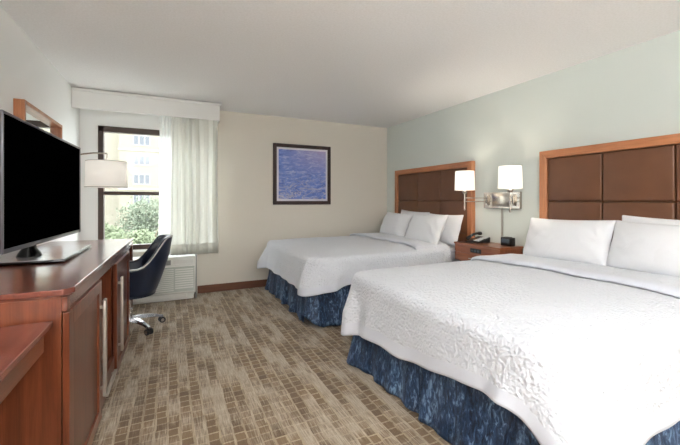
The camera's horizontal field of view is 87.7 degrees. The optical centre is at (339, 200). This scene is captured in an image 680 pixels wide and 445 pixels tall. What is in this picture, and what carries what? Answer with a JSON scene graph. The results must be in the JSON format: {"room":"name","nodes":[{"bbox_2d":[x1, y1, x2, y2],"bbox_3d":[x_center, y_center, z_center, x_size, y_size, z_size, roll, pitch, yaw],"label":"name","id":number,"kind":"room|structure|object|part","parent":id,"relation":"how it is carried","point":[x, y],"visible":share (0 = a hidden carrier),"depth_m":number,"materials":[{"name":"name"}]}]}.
{"room":"hotel room","nodes":[
{"label":"hotel room","id":0,"kind":"room"},
{"bbox_2d":[0,5,78,245],"bbox_3d":[-1.011,0.004,-0.263,0.150,2.433,9.600,0,0,-26],"label":"wall","id":1,"kind":"structure","parent":0,"point":[26,73],"depth_m":2.70,"materials":[{"name":"white paint"}]},
{"bbox_2d":[13,98,61,138],"bbox_3d":[-2.360,-0.233,2.800,0.061,0.905,0.930,0,0,-26],"label":"wall mirror","id":2,"kind":"object","parent":1,"relation":"attached to","point":[22,109],"visible":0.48,"depth_m":2.67,"materials":[{"name":"brown wood"}]},
{"bbox_2d":[26,109,55,135],"bbox_3d":[-2.378,-0.233,2.792,0.017,0.885,0.910,0,0,-26],"label":"mirror glass","id":3,"kind":"object","parent":2,"relation":"attached to","point":[32,117],"depth_m":2.79,"materials":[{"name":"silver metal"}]},
{"bbox_2d":[81,152,127,187],"bbox_3d":[-2.322,-0.292,3.320,0.579,0.336,0.365,0,0,-26],"label":"wall lamp","id":4,"kind":"object","parent":1,"relation":"attached to","point":[106,173],"visible":0.91,"depth_m":3.23,"materials":[{"name":"white fabric"}]},
{"bbox_3d":[-2.414,-0.371,3.342,0.427,0.172,0.028,0,0,-6],"label":"arm","id":5,"kind":"part","parent":4,"relation":"part of","materials":[{"name":"silver metal"}]},
{"bbox_2d":[79,108,386,293],"bbox_3d":[-1.147,0.004,5.078,4.520,2.433,0.150,0,0,-26],"label":"wall","id":6,"kind":"structure","parent":0,"point":[248,218],"depth_m":5.02,"materials":[{"name":"white paint"}]},
{"bbox_2d":[98,125,159,249],"bbox_3d":[-2.308,-0.142,4.471,1.240,1.485,0.082,0,0,-26],"label":"window","id":7,"kind":"structure","parent":6,"relation":"in","point":[102,130],"depth_m":4.24,"materials":[{"name":"brown metal"}]},
{"bbox_3d":[-2.307,-0.087,4.467,1.144,0.045,0.050,0,0,-26],"label":"meeting rail","id":8,"kind":"part","parent":7,"relation":"part of","materials":[{"name":"brown metal"}]},
{"bbox_2d":[133,249,146,251],"bbox_3d":[-2.285,0.617,4.422,1.280,0.026,0.050,0,0,-26],"label":"trim","id":9,"kind":"structure","parent":6,"relation":"attached to","point":[141,250],"depth_m":4.32,"materials":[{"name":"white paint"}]},
{"bbox_2d":[71,87,221,122],"bbox_3d":[-2.244,-1.099,4.253,1.523,0.211,0.386,0,0,-26],"label":"window valance","id":10,"kind":"object","parent":6,"relation":"attached to","point":[83,98],"visible":0.94,"depth_m":4.05,"materials":[{"name":"white paint"}]},
{"bbox_3d":[-2.244,-1.192,4.253,1.523,0.024,0.386,0,0,-26],"label":"moulding","id":11,"kind":"part","parent":10,"relation":"part of","materials":[{"name":"white paint"}]},
{"bbox_2d":[159,116,189,255],"bbox_3d":[-1.979,-0.233,4.372,0.469,1.815,0.051,0,0,-26],"label":"sheer curtain","id":12,"kind":"object","parent":10,"relation":"hanging from","point":[164,121],"visible":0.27,"depth_m":4.30,"materials":[{"name":"white fabric"}]},
{"bbox_2d":[170,117,218,255],"bbox_3d":[-1.790,-0.240,4.368,0.548,1.800,0.086,0,0,-26],"label":"curtain","id":13,"kind":"object","parent":10,"relation":"hanging from","point":[194,189],"visible":0.91,"depth_m":4.37,"materials":[{"name":"white fabric"}]},
{"bbox_2d":[197,279,266,293],"bbox_3d":[-0.539,1.170,5.278,2.950,0.100,0.014,0,0,-26],"label":"baseboard","id":14,"kind":"structure","parent":6,"relation":"attached to","point":[255,283],"depth_m":4.82,"materials":[{"name":"brown wood"}]},
{"bbox_2d":[273,143,330,204],"bbox_3d":[-0.552,-0.383,5.261,0.900,0.885,0.031,0,0,-26],"label":"framed picture","id":15,"kind":"object","parent":6,"relation":"attached to","point":[301,173],"visible":1,"depth_m":5.25,"materials":[{"name":"brown wood"}]},
{"bbox_2d":[279,149,325,198],"bbox_3d":[-0.551,-0.383,5.257,0.736,0.721,0.004,0,0,-26],"label":"print","id":16,"kind":"object","parent":15,"relation":"attached to","point":[302,172],"depth_m":5.25,"materials":[{"name":"blue paper"}]},
{"bbox_2d":[92,287,451,444],"bbox_3d":[0.960,1.270,0.682,4.520,0.100,9.900,0,0,-26],"label":"floor","id":17,"kind":"structure","parent":0,"point":[229,367],"depth_m":2.31,"materials":[{"name":"carpet"}]},
{"bbox_2d":[0,321,52,403],"bbox_3d":[-1.031,0.838,0.604,0.538,0.765,1.380,0,0,-26],"label":"console table","id":18,"kind":"object","parent":17,"relation":"on","point":[21,346],"visible":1,"depth_m":1.14,"materials":[{"name":"brown wood"}]},
{"bbox_2d":[0,238,132,444],"bbox_3d":[-1.716,0.781,2.160,0.619,0.878,2.000,0,0,-24],"label":"dresser","id":19,"kind":"object","parent":17,"relation":"on","point":[60,399],"visible":0.98,"depth_m":1.51,"materials":[{"name":"brown wood"}]},
{"bbox_3d":[-1.335,0.798,1.262,0.559,0.844,0.025,0,0,-24],"label":"panel","id":20,"kind":"part","parent":19,"relation":"part of","materials":[{"name":"brown wood"}]},
{"bbox_2d":[0,110,91,265],"bbox_3d":[-1.712,-0.006,1.913,0.395,0.691,1.330,0,0,-26],"label":"television","id":21,"kind":"object","parent":19,"relation":"on","point":[40,171],"visible":1,"depth_m":1.73,"materials":[{"name":"black plastic"}]},
{"bbox_3d":[-1.842,0.322,2.183,0.385,0.004,0.718,0,0,-26],"label":"stand plate","id":22,"kind":"part","parent":21,"relation":"part of","materials":[{"name":"silver metal"}]},
{"bbox_3d":[-1.724,0.370,2.157,0.576,0.012,1.976,0,0,-24],"label":"edge moulding","id":23,"kind":"part","parent":19,"relation":"part of","materials":[{"name":"brown wood"}]},
{"bbox_3d":[-1.194,0.816,1.662,0.022,0.759,0.629,0,0,-24],"label":"door","id":24,"kind":"part","parent":19,"relation":"part of","materials":[{"name":"brown wood"}]},
{"bbox_3d":[-1.199,0.816,1.660,0.011,0.643,0.513,0,0,-24],"label":"panel","id":25,"kind":"part","parent":19,"relation":"part of","materials":[{"name":"brown wood"}]},
{"bbox_3d":[-1.283,0.795,1.917,0.032,0.520,0.040,0,0,-24],"label":"handle","id":26,"kind":"part","parent":19,"relation":"part of","materials":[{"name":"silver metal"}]},
{"bbox_3d":[-1.440,1.123,2.170,0.024,0.135,0.500,0,0,-24],"label":"drawer","id":27,"kind":"part","parent":19,"relation":"part of","materials":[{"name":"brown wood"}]},
{"bbox_3d":[-1.421,1.124,2.190,0.030,0.022,0.330,0,0,-24],"label":"handle","id":28,"kind":"part","parent":19,"relation":"part of","materials":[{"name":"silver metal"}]},
{"bbox_3d":[-2.092,0.825,2.931,0.560,0.790,0.025,0,0,-24],"label":"panel","id":29,"kind":"part","parent":19,"relation":"part of","materials":[{"name":"brown wood"}]},
{"bbox_3d":[-1.545,0.795,2.496,0.032,0.520,0.040,0,0,-24],"label":"handle","id":30,"kind":"part","parent":19,"relation":"part of","materials":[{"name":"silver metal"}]},
{"bbox_3d":[-1.679,0.816,2.730,0.022,0.759,0.677,0,0,-24],"label":"door","id":31,"kind":"part","parent":19,"relation":"part of","materials":[{"name":"brown wood"}]},
{"bbox_3d":[-1.683,0.816,2.728,0.011,0.643,0.561,0,0,-24],"label":"panel","id":32,"kind":"part","parent":19,"relation":"part of","materials":[{"name":"brown wood"}]},
{"bbox_2d":[128,242,132,306],"bbox_3d":[-2.385,0.842,3.459,0.563,0.757,0.900,0,0,-26],"label":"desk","id":33,"kind":"object","parent":17,"relation":"on","point":[131,243],"visible":0.12,"depth_m":3.93,"materials":[{"name":"brown wood"}]},
{"bbox_2d":[130,234,172,335],"bbox_3d":[-1.967,0.783,3.381,0.673,0.872,0.606,0,0,-34],"label":"office chair","id":34,"kind":"object","parent":17,"relation":"on","point":[146,272],"visible":0.53,"depth_m":3.28,"materials":[{"name":"blue leather"}]},
{"bbox_3d":[-1.859,1.130,3.279,0.300,0.062,0.060,0,0,27],"label":"arm","id":35,"kind":"part","parent":34,"relation":"part of","materials":[{"name":"silver metal"}]},
{"bbox_3d":[-1.885,1.130,3.453,0.300,0.062,0.060,0,0,-45],"label":"arm","id":36,"kind":"part","parent":34,"relation":"part of","materials":[{"name":"silver metal"}]},
{"bbox_2d":[133,254,196,304],"bbox_3d":[-2.323,0.945,4.267,1.097,0.550,0.293,0,0,-26],"label":"air conditioner","id":37,"kind":"object","parent":17,"relation":"on","point":[178,281],"visible":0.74,"depth_m":4.29,"materials":[{"name":"white plastic"}]},
{"bbox_3d":[-1.914,0.743,4.330,0.220,0.045,0.010,0,0,-26],"label":"control door","id":38,"kind":"part","parent":37,"relation":"part of","materials":[{"name":"white plastic"}]},
{"bbox_2d":[175,268,192,288],"bbox_3d":[-1.899,0.949,4.315,0.205,0.242,0.006,0,0,-26],"label":"vent","id":39,"kind":"object","parent":37,"relation":"attached to","point":[183,276],"depth_m":4.31,"materials":[{"name":"white plastic"}]},
{"bbox_2d":[265,245,459,326],"bbox_3d":[0.247,0.884,4.537,2.080,0.672,1.830,0,0,-26],"label":"bed","id":40,"kind":"object","parent":17,"relation":"on","point":[323,310],"visible":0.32,"depth_m":3.49,"materials":[{"name":"blue fabric"}]},
{"bbox_2d":[257,233,451,296],"bbox_3d":[0.064,0.689,4.456,1.906,0.431,1.962,0,0,-26],"label":"comforter","id":41,"kind":"object","parent":40,"relation":"on","point":[315,266],"visible":0.94,"depth_m":3.77,"materials":[{"name":"white fabric"}]},
{"bbox_2d":[379,212,412,235],"bbox_3d":[0.801,0.357,5.178,0.237,0.366,0.673,0,0,-26],"label":"pillow","id":42,"kind":"object","parent":41,"relation":"on","point":[393,223],"visible":0.85,"depth_m":5.04,"materials":[{"name":"white fabric"}]},
{"bbox_2d":[405,214,447,244],"bbox_3d":[1.050,0.355,4.413,0.249,0.374,0.697,0,0,-26],"label":"pillow","id":43,"kind":"object","parent":41,"relation":"on","point":[426,228],"visible":0.94,"depth_m":4.25,"materials":[{"name":"white fabric"}]},
{"bbox_2d":[401,210,429,218],"bbox_3d":[1.037,0.343,5.058,0.134,0.411,0.668,0,0,-26],"label":"pillow","id":44,"kind":"object","parent":40,"relation":"on","point":[402,211],"visible":0.09,"depth_m":5.01,"materials":[{"name":"white fabric"}]},
{"bbox_2d":[429,213,463,245],"bbox_3d":[1.274,0.355,4.425,0.173,0.369,0.616,0,0,-26],"label":"pillow","id":45,"kind":"object","parent":40,"relation":"on","point":[450,234],"visible":0.44,"depth_m":4.21,"materials":[{"name":"white fabric"}]},
{"bbox_3d":[0.287,0.693,4.551,1.960,0.255,1.600,0,0,-26],"label":"mattress","id":46,"kind":"part","parent":40,"relation":"part of","materials":[{"name":"grey fabric"}]},
{"bbox_2d":[454,241,523,260],"bbox_3d":[1.587,0.845,3.837,0.356,0.750,0.630,0,0,-26],"label":"nightstand","id":47,"kind":"object","parent":17,"relation":"on","point":[464,251],"visible":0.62,"depth_m":3.75,"materials":[{"name":"brown wood"}]},
{"bbox_3d":[1.449,0.623,3.771,0.014,0.091,0.606,0,0,-26],"label":"drawer","id":48,"kind":"part","parent":47,"relation":"part of","materials":[{"name":"brown wood"}]},
{"bbox_2d":[470,248,480,253],"bbox_3d":[1.441,0.537,3.765,0.009,0.046,0.145,0,0,-26],"label":"outlet plate","id":49,"kind":"object","parent":47,"relation":"attached to","point":[472,250],"depth_m":3.76,"materials":[{"name":"black plastic"}]},
{"bbox_2d":[465,232,489,243],"bbox_3d":[1.532,0.411,3.960,0.217,0.116,0.179,0,0,-26],"label":"telephone","id":50,"kind":"object","parent":47,"relation":"on","point":[479,239],"visible":1,"depth_m":3.94,"materials":[{"name":"black plastic"}]},
{"bbox_3d":[1.449,0.531,3.771,0.014,0.081,0.606,0,0,-26],"label":"outlet panel","id":51,"kind":"part","parent":47,"relation":"part of","materials":[{"name":"brown wood"}]},
{"bbox_2d":[501,237,514,245],"bbox_3d":[1.745,0.424,3.680,0.082,0.090,0.120,0,0,-26],"label":"alarm clock","id":52,"kind":"object","parent":47,"relation":"on","point":[506,241],"visible":1,"depth_m":3.64,"materials":[{"name":"black plastic"}]},
{"bbox_2d":[347,335,679,444],"bbox_3d":[1.291,0.884,2.403,2.040,0.672,1.730,0,0,-26],"label":"bed","id":53,"kind":"object","parent":17,"relation":"on","point":[459,413],"visible":0.3,"depth_m":1.79,"materials":[{"name":"blue fabric"}]},
{"bbox_2d":[341,254,679,444],"bbox_3d":[1.144,0.729,2.359,1.889,0.510,1.939,0,0,-26],"label":"comforter","id":54,"kind":"object","parent":53,"relation":"on","point":[581,353],"visible":1,"depth_m":1.58,"materials":[{"name":"white fabric"}]},
{"bbox_2d":[523,218,615,265],"bbox_3d":[1.888,0.336,2.972,0.246,0.371,0.700,0,0,-26],"label":"pillow","id":55,"kind":"object","parent":54,"relation":"on","point":[584,241],"visible":0.92,"depth_m":2.85,"materials":[{"name":"white fabric"}]},
{"bbox_2d":[606,220,679,276],"bbox_3d":[2.187,0.336,2.344,0.243,0.372,0.744,0,0,-26],"label":"pillow","id":56,"kind":"object","parent":54,"relation":"on","point":[635,246],"visible":0.91,"depth_m":2.39,"materials":[{"name":"white fabric"}]},
{"bbox_2d":[622,215,679,224],"bbox_3d":[2.310,0.325,2.426,0.117,0.424,0.707,0,0,-26],"label":"pillow","id":57,"kind":"object","parent":53,"relation":"on","point":[624,217],"visible":0.12,"depth_m":2.57,"materials":[{"name":"white fabric"}]},
{"bbox_2d":[0,0,679,127],"bbox_3d":[0.960,-1.263,0.682,4.520,0.100,9.900,0,0,-26],"label":"ceiling","id":58,"kind":"structure","parent":0,"point":[375,63],"depth_m":2.75,"materials":[{"name":"white paint"}]},
{"bbox_2d":[387,30,679,251],"bbox_3d":[2.930,0.004,1.626,0.150,2.433,9.600,0,0,-26],"label":"wall","id":59,"kind":"structure","parent":0,"point":[633,92],"depth_m":3.50,"materials":[{"name":"green paint"}]},
{"bbox_2d":[395,161,474,240],"bbox_3d":[1.238,0.150,4.912,0.061,1.240,1.590,0,0,-26],"label":"headboard","id":60,"kind":"object","parent":59,"relation":"attached to","point":[431,189],"visible":0.56,"depth_m":4.73,"materials":[{"name":"brown leather"}]},
{"bbox_3d":[0.909,0.151,5.597,0.061,1.238,0.070,0,0,-26],"label":"frame","id":61,"kind":"part","parent":60,"relation":"part of","materials":[{"name":"brown wood"}]},
{"bbox_3d":[1.027,-0.195,5.344,0.030,0.398,0.474,0,0,-26],"label":"panel","id":62,"kind":"part","parent":60,"relation":"part of","materials":[{"name":"brown leather"}]},
{"bbox_3d":[1.027,0.205,5.344,0.030,0.382,0.474,0,0,-26],"label":"panel","id":63,"kind":"part","parent":60,"relation":"part of","materials":[{"name":"brown leather"}]},
{"bbox_3d":[1.234,-0.195,4.910,0.030,0.398,0.474,0,0,-26],"label":"panel","id":64,"kind":"part","parent":60,"relation":"part of","materials":[{"name":"brown leather"}]},
{"bbox_3d":[1.234,0.205,4.910,0.030,0.382,0.474,0,0,-26],"label":"panel","id":65,"kind":"part","parent":60,"relation":"part of","materials":[{"name":"brown leather"}]},
{"bbox_3d":[1.238,-0.435,4.912,0.061,0.070,1.586,0,0,-26],"label":"frame","id":66,"kind":"part","parent":60,"relation":"part of","materials":[{"name":"brown wood"}]},
{"bbox_3d":[1.442,-0.195,4.477,0.030,0.398,0.474,0,0,-26],"label":"panel","id":67,"kind":"part","parent":60,"relation":"part of","materials":[{"name":"brown leather"}]},
{"bbox_3d":[1.442,0.205,4.477,0.030,0.382,0.474,0,0,-26],"label":"panel","id":68,"kind":"part","parent":60,"relation":"part of","materials":[{"name":"brown leather"}]},
{"bbox_3d":[1.442,0.586,4.477,0.030,0.364,0.474,0,0,-26],"label":"panel","id":69,"kind":"part","parent":60,"relation":"part of","materials":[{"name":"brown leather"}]},
{"bbox_3d":[1.566,0.151,4.227,0.061,1.238,0.070,0,0,-26],"label":"frame","id":70,"kind":"part","parent":60,"relation":"part of","materials":[{"name":"brown wood"}]},
{"bbox_2d":[455,165,522,236],"bbox_3d":[1.594,0.069,3.724,0.444,0.799,0.850,0,0,-26],"label":"wall lamp","id":71,"kind":"object","parent":59,"relation":"attached to","point":[509,176],"visible":1,"depth_m":3.79,"materials":[{"name":"white fabric"}]},
{"bbox_3d":[1.402,-0.223,3.982,0.216,0.215,0.216,0,0,-26],"label":"lamp shade","id":72,"kind":"part","parent":71,"relation":"part of","materials":[{"name":"white fabric"}]},
{"bbox_3d":[1.511,0.005,3.979,0.284,0.219,0.067,0,0,1],"label":"arm","id":73,"kind":"part","parent":71,"relation":"part of","materials":[{"name":"silver metal"}]},
{"bbox_3d":[1.768,0.277,3.860,0.013,0.383,0.024,0,0,-26],"label":"cord","id":74,"kind":"part","parent":71,"relation":"part of","materials":[{"name":"grey plastic"}]},
{"bbox_3d":[1.716,0.005,3.516,0.068,0.219,0.371,0,0,35],"label":"arm","id":75,"kind":"part","parent":71,"relation":"part of","materials":[{"name":"silver metal"}]},
{"bbox_3d":[1.629,-0.223,3.392,0.216,0.215,0.216,0,0,-26],"label":"lamp shade","id":76,"kind":"part","parent":71,"relation":"part of","materials":[{"name":"white fabric"}]},
{"bbox_2d":[539,133,679,245],"bbox_3d":[2.285,0.150,2.725,0.061,1.240,1.560,0,0,-26],"label":"headboard","id":77,"kind":"object","parent":59,"relation":"attached to","point":[640,177],"visible":0.53,"depth_m":2.85,"materials":[{"name":"brown leather"}]},
{"bbox_3d":[1.964,0.151,3.397,0.061,1.238,0.070,0,0,-26],"label":"frame","id":78,"kind":"part","parent":77,"relation":"part of","materials":[{"name":"brown wood"}]},
{"bbox_3d":[2.079,-0.195,3.148,0.030,0.398,0.464,0,0,-26],"label":"panel","id":79,"kind":"part","parent":77,"relation":"part of","materials":[{"name":"brown leather"}]},
{"bbox_3d":[2.079,0.205,3.148,0.030,0.382,0.464,0,0,-26],"label":"panel","id":80,"kind":"part","parent":77,"relation":"part of","materials":[{"name":"brown leather"}]},
{"bbox_3d":[2.285,-0.435,2.725,0.061,0.070,1.556,0,0,-26],"label":"frame","id":81,"kind":"part","parent":77,"relation":"part of","materials":[{"name":"brown wood"}]},
{"bbox_3d":[2.282,-0.195,2.724,0.030,0.398,0.464,0,0,-26],"label":"panel","id":82,"kind":"part","parent":77,"relation":"part of","materials":[{"name":"brown leather"}]},
{"bbox_3d":[2.282,0.205,2.724,0.030,0.382,0.464,0,0,-26],"label":"panel","id":83,"kind":"part","parent":77,"relation":"part of","materials":[{"name":"brown leather"}]},
{"bbox_3d":[2.486,-0.195,2.299,0.030,0.398,0.464,0,0,-26],"label":"panel","id":84,"kind":"part","parent":77,"relation":"part of","materials":[{"name":"brown leather"}]},
{"bbox_3d":[2.486,0.205,2.299,0.030,0.382,0.464,0,0,-26],"label":"panel","id":85,"kind":"part","parent":77,"relation":"part of","materials":[{"name":"brown leather"}]},
{"label":"outside","id":86,"kind":"structure","parent":0,"visible":0},
{"bbox_3d":[-27.654,11.320,57.717,120.000,0.200,112.000,0,0,-26],"label":"ground","id":87,"kind":"structure","parent":86,"visible":0},
{"bbox_2d":[105,222,129,238],"bbox_3d":[-18.664,6.209,27.706,4.100,10.050,3.698,0,0,-26],"label":"tree","id":88,"kind":"object","parent":87,"relation":"on","point":[108,229],"visible":0.12,"depth_m":27.83,"materials":[{"name":"green plant"}]},
{"bbox_2d":[105,228,155,243],"bbox_3d":[-14.492,6.590,24.209,3.690,9.289,3.293,0,0,-26],"label":"tree","id":89,"kind":"object","parent":87,"relation":"on","point":[143,237],"visible":0.15,"depth_m":24.20,"materials":[{"name":"green plant"}]},
{"bbox_2d":[105,133,159,235],"bbox_3d":[-28.924,-1.030,60.369,52.000,24.500,14.120,0,0,-26],"label":"apartment building","id":90,"kind":"structure","parent":87,"relation":"on","point":[141,153],"depth_m":52.70,"materials":[{"name":"beige paint"}]},
{"bbox_3d":[-29.366,-0.220,52.439,2.050,1.350,0.020,0,0,-26],"label":"pane","id":91,"kind":"part","parent":90,"relation":"part of","materials":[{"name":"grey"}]},
{"bbox_3d":[-29.366,-3.140,52.439,2.050,1.350,0.020,0,0,-26],"label":"pane","id":92,"kind":"part","parent":90,"relation":"part of","materials":[{"name":"grey"}]},
{"bbox_3d":[-29.366,-5.980,52.439,2.050,1.350,0.020,0,0,-26],"label":"pane","id":93,"kind":"part","parent":90,"relation":"part of","materials":[{"name":"grey"}]},
{"bbox_3d":[-29.366,-8.880,52.439,2.050,1.350,0.020,0,0,-26],"label":"pane","id":94,"kind":"part","parent":90,"relation":"part of","materials":[{"name":"grey"}]},
{"bbox_2d":[112,195,158,239],"bbox_3d":[-19.026,5.179,35.500,6.654,12.109,5.308,0,0,-26],"label":"tree","id":95,"kind":"object","parent":87,"relation":"on","point":[152,221],"visible":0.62,"depth_m":34.60,"materials":[{"name":"green plant"}]}
]}

